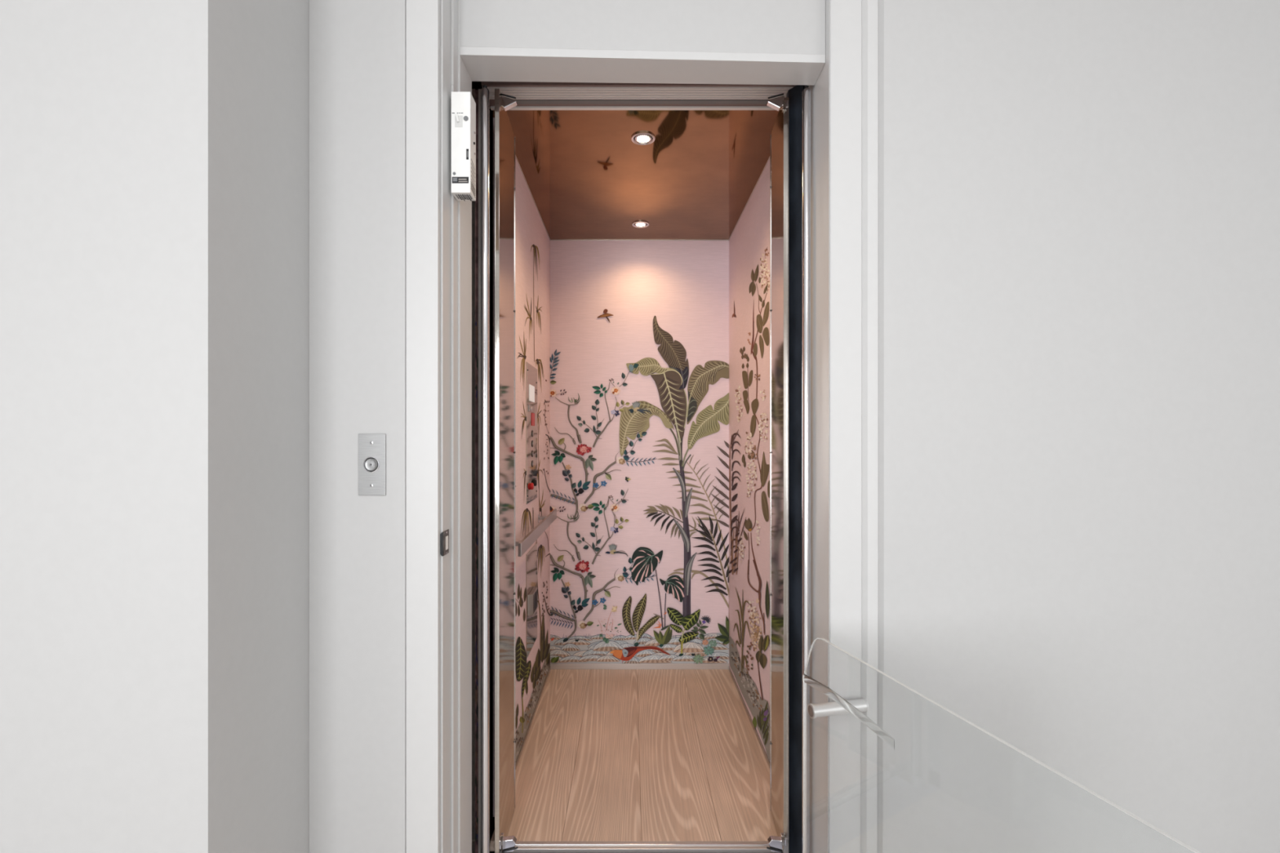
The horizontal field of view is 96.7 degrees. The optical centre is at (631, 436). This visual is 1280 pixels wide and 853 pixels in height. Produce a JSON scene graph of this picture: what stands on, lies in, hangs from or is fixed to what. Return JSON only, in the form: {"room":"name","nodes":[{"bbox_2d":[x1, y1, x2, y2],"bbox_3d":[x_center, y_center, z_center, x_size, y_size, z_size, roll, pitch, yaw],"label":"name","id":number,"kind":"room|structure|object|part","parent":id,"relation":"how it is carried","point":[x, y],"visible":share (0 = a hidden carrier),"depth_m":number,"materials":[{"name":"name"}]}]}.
{"room":"elevator landing","nodes":[
{"label":"elevator landing","id":0,"kind":"room"},
{"bbox_2d":[0,0,308,852],"bbox_3d":[-1.863,-0.184,1.288,2.274,2.750,0.625,0,0,0],"label":"wall","id":1,"kind":"structure","parent":0,"point":[154,153],"depth_m":0.97,"materials":[{"name":"white paint"}]},
{"bbox_2d":[308,0,405,852],"bbox_3d":[-0.617,-0.184,1.440,0.217,2.750,0.321,0,0,0],"label":"wall","id":2,"kind":"structure","parent":0,"point":[357,48],"depth_m":1.28,"materials":[{"name":"white paint"}]},
{"bbox_2d":[358,433,386,495],"bbox_3d":[-0.582,0.063,1.276,0.062,0.138,0.005,0,0,0],"label":"station","id":3,"kind":"object","parent":2,"relation":"attached to","point":[371,446],"visible":1,"depth_m":1.28,"materials":[{"name":"silver metal"}]},
{"bbox_2d":[405,0,457,852],"bbox_3d":[-0.466,-0.184,1.365,0.084,2.750,0.171,0,0,0],"label":"trim","id":4,"kind":"structure","parent":2,"relation":"attached to","point":[431,25],"depth_m":1.28,"materials":[{"name":"white paint"}]},
{"bbox_3d":[-0.432,-0.184,1.348,0.005,2.750,0.104,0,0,0],"label":"moulding","id":5,"kind":"part","parent":4,"relation":"part of","materials":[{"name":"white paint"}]},
{"bbox_2d":[451,91,475,200],"bbox_3d":[-0.399,-0.690,1.354,0.048,0.239,0.054,0,0,0],"label":"box","id":6,"kind":"object","parent":4,"relation":"attached to","point":[463,103],"visible":1,"depth_m":1.33,"materials":[{"name":"white plastic"}]},
{"bbox_3d":[-0.407,-0.745,1.331,0.010,0.019,0.006,0,0,5],"label":"lever","id":7,"kind":"part","parent":6,"relation":"part of","materials":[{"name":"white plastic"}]},
{"bbox_2d":[440,528,448,556],"bbox_3d":[-0.429,0.245,1.314,0.010,0.055,0.043,0,0,12],"label":"strike plate","id":8,"kind":"object","parent":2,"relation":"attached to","point":[444,536],"visible":1,"depth_m":1.30,"materials":[{"name":"metal"}]},
{"bbox_3d":[-0.429,0.245,1.316,0.002,0.055,0.038,0,0,0],"label":"plate","id":9,"kind":"part","parent":8,"relation":"part of","materials":[{"name":"metal"}]},
{"bbox_2d":[504,841,780,852],"bbox_3d":[0.030,1.204,1.589,0.940,0.033,0.168,0,0,0],"label":"door sill","id":10,"kind":"structure","parent":2,"relation":"attached to","point":[523,846],"depth_m":1.65,"materials":[{"name":"metal"}]},
{"bbox_2d":[471,88,480,852],"bbox_3d":[-0.435,0.111,1.600,0.032,2.160,0.030,0,0,0],"label":"door frame","id":11,"kind":"structure","parent":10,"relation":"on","point":[476,205],"depth_m":1.58,"materials":[{"name":"metal"}]},
{"bbox_2d":[480,84,489,852],"bbox_3d":[-0.394,0.123,1.530,0.023,2.136,0.023,0,0,0],"label":"door frame","id":12,"kind":"structure","parent":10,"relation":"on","point":[485,94],"depth_m":1.52,"materials":[{"name":"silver metal"}]},
{"bbox_2d":[494,88,515,852],"bbox_3d":[-0.372,0.117,1.690,0.015,2.148,0.256,0,0,-2],"label":"panel","id":13,"kind":"object","parent":10,"relation":"on","point":[504,138],"visible":1,"depth_m":1.65,"materials":[{"name":"silver mirror"}]},
{"bbox_3d":[-0.369,0.117,1.574,0.013,2.148,0.022,0,0,0],"label":"trim","id":14,"kind":"part","parent":13,"relation":"part of","materials":[{"name":"metal"}]},
{"bbox_2d":[501,93,517,111],"bbox_3d":[-0.352,-0.941,1.605,0.056,0.047,0.025,0,0,0],"label":"block","id":15,"kind":"object","parent":13,"relation":"attached to","point":[508,104],"visible":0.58,"depth_m":1.60,"materials":[{"name":"silver metal"}]},
{"bbox_2d":[502,832,518,852],"bbox_3d":[-0.346,1.147,1.605,0.056,0.050,0.025,0,0,0],"label":"block","id":16,"kind":"object","parent":10,"relation":"on","point":[508,843],"visible":0.72,"depth_m":1.60,"materials":[{"name":"silver metal"}]},
{"bbox_2d":[766,832,786,852],"bbox_3d":[0.408,1.147,1.605,0.056,0.050,0.025,0,0,0],"label":"block","id":17,"kind":"object","parent":10,"relation":"on","point":[775,843],"visible":1,"depth_m":1.60,"materials":[{"name":"silver metal"}]},
{"bbox_2d":[769,97,788,852],"bbox_3d":[0.442,0.117,1.706,0.015,2.148,0.202,0,0,3],"label":"panel","id":18,"kind":"object","parent":10,"relation":"on","point":[779,137],"visible":0.91,"depth_m":1.66,"materials":[{"name":"silver mirror"}]},
{"bbox_3d":[0.447,0.115,1.804,0.014,2.144,0.004,0,0,0],"label":"trim","id":19,"kind":"part","parent":18,"relation":"part of","materials":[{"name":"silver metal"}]},
{"bbox_2d":[766,93,788,112],"bbox_3d":[0.412,-0.941,1.605,0.056,0.047,0.025,0,0,0],"label":"block","id":20,"kind":"object","parent":18,"relation":"attached to","point":[778,103],"visible":1,"depth_m":1.60,"materials":[{"name":"silver metal"}]},
{"bbox_3d":[0.437,0.117,1.616,0.015,2.148,0.022,0,0,0],"label":"trim","id":21,"kind":"part","parent":18,"relation":"part of","materials":[{"name":"metal"}]},
{"bbox_2d":[802,84,810,852],"bbox_3d":[0.471,0.123,1.530,0.022,2.136,0.022,0,0,0],"label":"door frame","id":22,"kind":"structure","parent":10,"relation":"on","point":[806,91],"depth_m":1.52,"materials":[{"name":"silver metal"}]},
{"bbox_2d":[471,80,493,171],"bbox_3d":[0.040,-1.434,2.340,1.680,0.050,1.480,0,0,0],"label":"door frame","id":23,"kind":"structure","parent":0,"point":[476,85],"depth_m":2.61,"materials":[{"name":"black paint"}]},
{"bbox_2d":[489,168,492,692],"bbox_3d":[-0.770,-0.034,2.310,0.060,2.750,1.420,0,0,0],"label":"door frame","id":24,"kind":"structure","parent":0,"point":[491,171],"depth_m":3.00,"materials":[{"name":"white paint"}]},
{"bbox_2d":[489,688,494,852],"bbox_3d":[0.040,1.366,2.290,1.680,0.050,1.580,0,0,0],"label":"door frame","id":25,"kind":"structure","parent":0,"point":[491,818],"depth_m":2.29,"materials":[{"name":"black paint"}]},
{"bbox_2d":[493,117,550,817],"bbox_3d":[-0.426,0.087,2.353,0.022,2.228,1.116,0,0,0],"label":"wall","id":26,"kind":"structure","parent":0,"point":[532,242],"depth_m":2.29,"materials":[{"name":"pink paper"}]},
{"bbox_2d":[525,361,537,504],"bbox_3d":[-0.409,-0.013,2.375,0.014,0.563,0.253,0,0,0],"label":"control panel","id":27,"kind":"object","parent":26,"relation":"attached to","point":[531,371],"visible":1,"depth_m":2.34,"materials":[{"name":"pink metal"}]},
{"bbox_2d":[518,244,544,380],"bbox_3d":[-0.416,-0.530,2.393,0.001,0.620,0.634,0,0,0],"label":"print","id":28,"kind":"object","parent":26,"relation":"attached to","point":[531,257],"depth_m":2.36},
{"bbox_2d":[525,542,537,658],"bbox_3d":[-0.405,0.674,2.375,0.024,0.414,0.253,0,0,0],"label":"panel","id":29,"kind":"object","parent":26,"relation":"attached to","point":[531,598],"visible":1,"depth_m":2.32,"materials":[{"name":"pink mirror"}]},
{"bbox_3d":[-0.404,0.677,2.342,0.019,0.085,0.125,0,0,0],"label":"pull handle","id":30,"kind":"part","parent":29,"relation":"part of","materials":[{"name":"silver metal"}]},
{"bbox_2d":[515,354,550,659],"bbox_3d":[-0.416,0.381,2.462,0.001,1.439,0.885,0,0,0],"label":"print","id":31,"kind":"object","parent":26,"relation":"attached to","point":[526,515],"depth_m":2.50},
{"bbox_2d":[515,666,551,771],"bbox_3d":[-0.414,1.182,2.360,0.004,0.018,1.090,0,0,0],"label":"baseboard","id":32,"kind":"structure","parent":26,"relation":"attached to","point":[548,671],"depth_m":2.34,"materials":[{"name":"silver metal"}]},
{"bbox_2d":[515,508,556,556],"bbox_3d":[-0.391,0.374,2.340,0.050,0.052,0.897,0,0,0],"label":"handrail","id":33,"kind":"object","parent":26,"relation":"attached to","point":[528,540],"visible":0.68,"depth_m":2.20,"materials":[{"name":"silver metal"}]},
{"bbox_2d":[489,669,777,851],"bbox_3d":[0.042,1.206,2.292,0.916,0.030,1.238,0,0,0],"label":"floor","id":34,"kind":"structure","parent":0,"point":[607,755],"depth_m":2.06,"materials":[{"name":"brown wood"}]},
{"bbox_2d":[489,106,778,240],"bbox_3d":[0.042,-1.014,2.339,0.956,0.025,1.185,0,0,0],"label":"ceiling","id":35,"kind":"structure","parent":0,"point":[584,173],"depth_m":2.16,"materials":[{"name":"brown mirror"}]},
{"bbox_2d":[631,220,648,227],"bbox_3d":[0.044,-1.004,2.693,0.080,0.006,0.080,0,0,0],"label":"recessed light","id":36,"kind":"object","parent":35,"relation":"in","point":[640,224],"visible":1,"depth_m":2.69,"materials":[{"name":"silver metal"}]},
{"bbox_2d":[631,131,654,145],"bbox_3d":[0.040,-1.004,1.917,0.080,0.006,0.080,0,0,0],"label":"recessed light","id":37,"kind":"object","parent":35,"relation":"in","point":[642,138],"visible":1,"depth_m":1.91,"materials":[{"name":"silver metal"}]},
{"bbox_2d":[481,81,805,110],"bbox_3d":[0.037,-1.029,1.688,0.935,0.056,0.115,0,0,0],"label":"header track","id":38,"kind":"object","parent":35,"relation":"attached to","point":[530,95],"visible":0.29,"depth_m":1.68,"materials":[{"name":"silver metal"}]},
{"bbox_3d":[0.037,-1.005,1.707,0.835,0.004,0.018,0,0,0],"label":"guide rail","id":39,"kind":"part","parent":38,"relation":"part of","materials":[{"name":"grey plastic"}]},
{"bbox_2d":[550,240,728,670],"bbox_3d":[0.042,0.087,2.915,0.956,2.228,0.032,0,0,0],"label":"wall","id":40,"kind":"structure","parent":0,"point":[639,330],"depth_m":2.91,"materials":[{"name":"pink paper"}]},
{"bbox_2d":[597,309,613,322],"bbox_3d":[-0.133,-0.616,2.906,0.085,0.071,0.001,0,0,0],"label":"print","id":41,"kind":"object","parent":40,"relation":"attached to","point":[603,315],"depth_m":2.91},
{"bbox_2d":[550,663,728,669],"bbox_3d":[0.042,1.176,2.908,0.916,0.030,0.006,0,0,0],"label":"baseboard","id":42,"kind":"structure","parent":40,"relation":"attached to","point":[553,666],"depth_m":2.91,"materials":[{"name":"metal"}]},
{"bbox_2d":[550,632,728,663],"bbox_3d":[0.042,1.081,2.909,0.914,0.158,0.004,0,0,0],"label":"print","id":43,"kind":"object","parent":40,"relation":"attached to","point":[565,647],"depth_m":2.91},
{"bbox_2d":[609,646,670,661],"bbox_3d":[0.046,1.112,2.899,0.310,0.084,0.001,0,0,0],"label":"print","id":44,"kind":"object","parent":40,"relation":"attached to","point":[616,653],"depth_m":2.91},
{"bbox_2d":[631,546,684,628],"bbox_3d":[0.135,0.771,2.901,0.272,0.414,0.001,0,0,0],"label":"print","id":45,"kind":"object","parent":40,"relation":"attached to","point":[657,573],"depth_m":2.91},
{"bbox_2d":[618,315,728,617],"bbox_3d":[0.218,0.151,2.905,0.561,1.540,0.002,0,0,0],"label":"print","id":46,"kind":"object","parent":40,"relation":"attached to","point":[673,370],"depth_m":2.91},
{"bbox_2d":[644,503,728,608],"bbox_3d":[0.280,0.612,2.906,0.439,0.534,0.001,0,0,0],"label":"print","id":47,"kind":"object","parent":40,"relation":"attached to","point":[686,545],"depth_m":2.91},
{"bbox_2d":[652,438,728,576],"bbox_3d":[0.302,0.388,2.906,0.393,0.754,0.001,0,0,0],"label":"print","id":48,"kind":"object","parent":40,"relation":"attached to","point":[691,476],"depth_m":2.91},
{"bbox_2d":[692,440,728,619],"bbox_3d":[0.403,0.497,2.904,0.192,0.952,0.001,0,0,0],"label":"print","id":49,"kind":"object","parent":40,"relation":"attached to","point":[710,459],"depth_m":2.91},
{"bbox_2d":[459,0,825,54],"bbox_3d":[0.034,-1.256,1.448,0.908,0.606,0.102,0,0,-1],"label":"wall","id":50,"kind":"structure","parent":0,"point":[739,26],"depth_m":1.40,"materials":[{"name":"white paint"}]},
{"bbox_2d":[728,160,769,761],"bbox_3d":[0.508,0.087,2.343,0.023,2.228,1.136,0,0,0],"label":"wall","id":51,"kind":"structure","parent":0,"point":[749,242],"depth_m":2.37,"materials":[{"name":"pink paper"}]},
{"bbox_2d":[728,666,769,768],"bbox_3d":[0.498,1.182,2.360,0.004,0.018,1.090,0,0,0],"label":"baseboard","id":52,"kind":"structure","parent":51,"relation":"attached to","point":[729,668],"depth_m":2.38,"materials":[{"name":"silver metal"}]},
{"bbox_2d":[728,397,769,576],"bbox_3d":[0.498,0.259,2.475,0.001,0.879,0.860,0,0,0],"label":"print","id":53,"kind":"object","parent":51,"relation":"attached to","point":[748,417],"depth_m":2.40},
{"bbox_2d":[732,246,769,402],"bbox_3d":[0.499,-0.417,2.425,0.001,0.566,0.786,0,0,0],"label":"print","id":54,"kind":"object","parent":51,"relation":"attached to","point":[751,295],"depth_m":2.34},
{"bbox_2d":[878,0,1279,852],"bbox_3d":[1.802,-0.184,1.488,2.397,2.750,0.224,0,0,0],"label":"wall","id":55,"kind":"structure","parent":0,"point":[1079,200],"depth_m":1.38,"materials":[{"name":"white paint"}]},
{"bbox_2d":[457,0,830,852],"bbox_3d":[0.050,-0.184,1.450,1.100,2.750,0.121,0,0,0],"label":"door frame","id":56,"kind":"structure","parent":55,"relation":"attached to","point":[479,64],"depth_m":1.43,"materials":[{"name":"white paint"}]},
{"bbox_2d":[786,84,804,852],"bbox_3d":[0.469,0.146,1.632,0.055,2.290,0.045,0,0,27],"label":"door frame","id":57,"kind":"structure","parent":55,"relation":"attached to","point":[794,95],"depth_m":1.62,"materials":[{"name":"metal"}]},
{"bbox_2d":[808,0,878,669],"bbox_3d":[0.546,-0.184,1.494,0.114,2.750,0.212,0,0,0],"label":"trim","id":58,"kind":"structure","parent":55,"relation":"attached to","point":[854,24],"depth_m":1.40,"materials":[{"name":"white paint"}]},
{"bbox_3d":[0.586,-0.184,1.494,0.035,2.750,0.212,0,0,0],"label":"moulding","id":59,"kind":"part","parent":58,"relation":"part of","materials":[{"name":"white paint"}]},
{"bbox_3d":[0.000,1.221,-1.250,6.000,0.060,5.500,0,0,0],"label":"floor","id":60,"kind":"structure","parent":0,"visible":0},
{"bbox_2d":[802,637,1200,852],"bbox_3d":[0.557,0.809,0.848,0.010,0.704,1.058,0,0,-16],"label":"guard","id":61,"kind":"object","parent":60,"relation":"on","point":[888,768],"visible":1,"depth_m":1.00,"materials":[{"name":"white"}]}
]}

